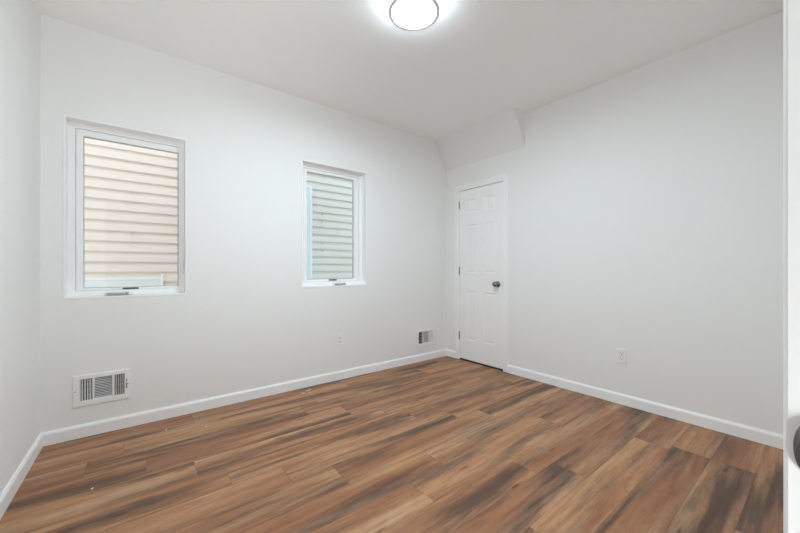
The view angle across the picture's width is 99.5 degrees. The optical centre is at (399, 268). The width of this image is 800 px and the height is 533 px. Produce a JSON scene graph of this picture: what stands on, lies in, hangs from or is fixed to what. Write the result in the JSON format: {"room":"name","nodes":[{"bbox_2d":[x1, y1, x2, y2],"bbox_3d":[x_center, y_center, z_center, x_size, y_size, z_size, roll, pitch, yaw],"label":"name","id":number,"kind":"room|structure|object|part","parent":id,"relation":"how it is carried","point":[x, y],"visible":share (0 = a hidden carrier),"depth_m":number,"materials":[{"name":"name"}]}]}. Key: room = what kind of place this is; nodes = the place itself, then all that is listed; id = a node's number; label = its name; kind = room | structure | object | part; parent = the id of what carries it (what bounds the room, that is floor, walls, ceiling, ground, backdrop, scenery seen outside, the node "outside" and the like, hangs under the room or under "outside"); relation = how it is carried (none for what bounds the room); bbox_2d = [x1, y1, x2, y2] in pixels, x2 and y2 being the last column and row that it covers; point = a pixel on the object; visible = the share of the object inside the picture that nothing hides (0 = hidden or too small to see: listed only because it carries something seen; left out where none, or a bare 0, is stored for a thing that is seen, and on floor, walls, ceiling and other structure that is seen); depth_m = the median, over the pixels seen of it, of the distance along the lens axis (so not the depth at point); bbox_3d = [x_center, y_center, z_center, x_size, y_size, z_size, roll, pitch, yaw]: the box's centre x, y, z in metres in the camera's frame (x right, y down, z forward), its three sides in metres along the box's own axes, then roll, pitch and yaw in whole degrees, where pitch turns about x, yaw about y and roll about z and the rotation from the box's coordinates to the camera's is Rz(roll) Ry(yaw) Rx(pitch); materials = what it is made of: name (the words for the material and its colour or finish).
{"room":"empty bedroom","nodes":[
{"label":"empty bedroom","id":0,"kind":"room"},
{"bbox_2d":[0,0,40,494],"bbox_3d":[-1.310,-0.235,0.789,0.120,2.630,3.081,0,0,-37],"label":"wall","id":1,"kind":"structure","parent":0,"point":[20,20],"depth_m":1.70,"materials":[{"name":"paint"}]},
{"bbox_2d":[0,434,42,519],"bbox_3d":[-1.291,1.038,0.875,0.013,0.082,2.941,0,0,-37],"label":"baseboard","id":2,"kind":"structure","parent":1,"relation":"attached to","point":[13,485],"depth_m":1.68,"materials":[{"name":"white paint"}]},
{"bbox_2d":[41,14,445,432],"bbox_3d":[-0.851,-0.235,3.201,3.810,2.630,0.152,0,0,-38],"label":"wall","id":3,"kind":"structure","parent":0,"point":[245,320],"depth_m":2.71,"materials":[{"name":"paint"}]},
{"bbox_2d":[73,369,129,407],"bbox_3d":[-1.995,0.782,2.274,0.282,0.198,0.141,0,0,-38],"label":"air vent","id":4,"kind":"object","parent":3,"relation":"in","point":[96,388],"visible":1,"depth_m":2.24,"materials":[{"name":"white metal"}]},
{"bbox_2d":[63,114,186,299],"bbox_3d":[-1.893,-0.388,2.379,0.660,1.160,0.149,0,0,-38],"label":"window","id":5,"kind":"structure","parent":3,"relation":"in","point":[75,129],"depth_m":2.24,"materials":[{"name":"white paint"}]},
{"bbox_3d":[-1.929,0.169,2.314,0.119,0.020,0.022,0,0,-43],"label":"crank handle","id":6,"kind":"part","parent":5,"relation":"part of","materials":[{"name":"grey plastic"}]},
{"bbox_2d":[40,349,445,445],"bbox_3d":[-0.800,1.038,3.136,3.510,0.082,0.013,0,0,-38],"label":"baseboard","id":7,"kind":"structure","parent":3,"relation":"attached to","point":[56,436],"depth_m":2.61,"materials":[{"name":"white paint"}]},
{"bbox_2d":[302,159,366,287],"bbox_3d":[-0.663,-0.411,3.344,0.698,1.169,0.149,0,0,-38],"label":"window","id":8,"kind":"structure","parent":3,"relation":"in","point":[358,178],"depth_m":3.50,"materials":[{"name":"white paint"}]},
{"bbox_2d":[336,333,342,345],"bbox_3d":[-0.588,0.692,3.306,0.070,0.115,0.007,0,0,-38],"label":"wall outlet","id":9,"kind":"object","parent":3,"relation":"attached to","point":[339,337],"visible":1,"depth_m":3.30,"materials":[{"name":"white plastic"}]},
{"bbox_2d":[416,328,433,346],"bbox_3d":[0.266,0.810,4.047,0.280,0.197,0.141,0,0,-38],"label":"air vent","id":10,"kind":"object","parent":3,"relation":"in","point":[424,337],"visible":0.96,"depth_m":4.02,"materials":[{"name":"white metal"}]},
{"bbox_2d":[0,356,782,532],"bbox_3d":[0.425,1.110,1.120,4.350,0.060,4.738,0,0,-38],"label":"floor","id":11,"kind":"structure","parent":0,"point":[445,444],"depth_m":1.80,"materials":[{"name":"wood"}]},
{"bbox_2d":[35,0,782,140],"bbox_3d":[0.384,-1.610,1.139,4.410,0.120,4.920,0,0,-38],"label":"ceiling","id":12,"kind":"structure","parent":0,"point":[480,60],"depth_m":2.30,"materials":[{"name":"paint"}]},
{"bbox_2d":[388,0,439,30],"bbox_3d":[0.081,-1.508,1.944,0.296,0.084,0.296,0,0,-38],"label":"ceiling lamp","id":13,"kind":"object","parent":12,"relation":"attached to","point":[407,15],"visible":1,"depth_m":1.95,"materials":[{"name":"white glass"}]},
{"bbox_2d":[435,107,524,170],"bbox_3d":[0.834,-1.381,3.737,0.195,0.337,1.084,0,0,-38],"label":"ceiling","id":14,"kind":"structure","parent":0,"point":[504,132],"depth_m":3.64,"materials":[{"name":"paint"}]},
{"bbox_2d":[446,11,782,434],"bbox_3d":[1.585,-0.235,3.059,0.150,2.630,3.078,0,0,-38],"label":"wall","id":15,"kind":"structure","parent":0,"point":[645,203],"depth_m":2.50,"materials":[{"name":"paint"}]},
{"bbox_2d":[446,349,454,357],"bbox_3d":[0.624,1.038,4.153,0.013,0.082,0.144,0,0,-38],"label":"baseboard","id":16,"kind":"structure","parent":15,"relation":"attached to","point":[450,353],"depth_m":4.15,"materials":[{"name":"white paint"}]},
{"bbox_2d":[455,173,507,372],"bbox_3d":[0.924,0.045,3.828,0.197,2.070,0.737,0,0,-38],"label":"door","id":17,"kind":"structure","parent":15,"relation":"in","point":[481,207],"depth_m":3.77,"materials":[{"name":"white paint"}]},
{"bbox_3d":[0.687,0.045,4.071,0.015,2.070,0.062,0,0,-38],"label":"casing","id":18,"kind":"part","parent":17,"relation":"part of","materials":[{"name":"white paint"}]},
{"bbox_3d":[0.895,-0.959,3.806,0.015,0.062,0.681,0,0,-38],"label":"casing","id":19,"kind":"part","parent":17,"relation":"part of","materials":[{"name":"white paint"}]},
{"bbox_3d":[1.019,0.164,3.603,0.068,0.066,0.066,0,0,-38],"label":"knob","id":20,"kind":"part","parent":17,"relation":"part of","materials":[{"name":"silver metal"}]},
{"bbox_3d":[1.103,0.045,3.540,0.015,2.070,0.062,0,0,-38],"label":"casing","id":21,"kind":"part","parent":17,"relation":"part of","materials":[{"name":"white paint"}]},
{"bbox_2d":[617,348,626,363],"bbox_3d":[1.767,0.695,2.700,0.007,0.115,0.070,0,0,-38],"label":"wall outlet","id":22,"kind":"object","parent":15,"relation":"attached to","point":[621,356],"visible":1,"depth_m":2.69,"materials":[{"name":"white plastic"}]},
{"bbox_2d":[508,365,782,448],"bbox_3d":[1.758,1.038,2.706,0.013,0.082,2.059,0,0,-38],"label":"baseboard","id":23,"kind":"structure","parent":15,"relation":"attached to","point":[768,438],"depth_m":2.48,"materials":[{"name":"white paint"}]},
{"bbox_3d":[1.031,-0.235,0.748,3.573,2.630,0.125,0,0,-38],"label":"wall","id":24,"kind":"structure","parent":0,"visible":0},
{"bbox_2d":[783,0,799,532],"bbox_3d":[0.103,0.025,0.031,1.001,2.110,0.141,0,0,-38],"label":"door","id":25,"kind":"structure","parent":24,"relation":"in","point":[791,8],"depth_m":0.35,"materials":[{"name":"white paint"}]},
{"bbox_3d":[0.416,0.180,0.326,0.003,0.055,0.049,0,0,-38],"label":"strike plate","id":26,"kind":"part","parent":25,"relation":"part of","materials":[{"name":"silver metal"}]},
{"label":"outside","id":27,"kind":"structure","parent":0,"visible":0},
{"bbox_3d":[-1.223,1.880,3.991,15.000,0.200,1.550,0,0,-38],"label":"ground","id":28,"kind":"structure","parent":27,"visible":0},
{"bbox_2d":[85,138,351,289],"bbox_3d":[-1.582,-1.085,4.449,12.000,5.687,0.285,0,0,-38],"label":"house","id":29,"kind":"structure","parent":28,"relation":"on","point":[131,191],"depth_m":3.48,"materials":[{"name":"beige"}]},
{"bbox_3d":[-2.980,0.633,3.183,1.194,1.049,0.006,0,0,-38],"label":"pane","id":30,"kind":"part","parent":29,"relation":"part of","materials":[{"name":"white"}]},
{"bbox_3d":[-1.522,-0.445,4.326,0.783,1.290,0.006,0,0,-38],"label":"pane","id":31,"kind":"part","parent":29,"relation":"part of","materials":[{"name":"white"}]}
]}

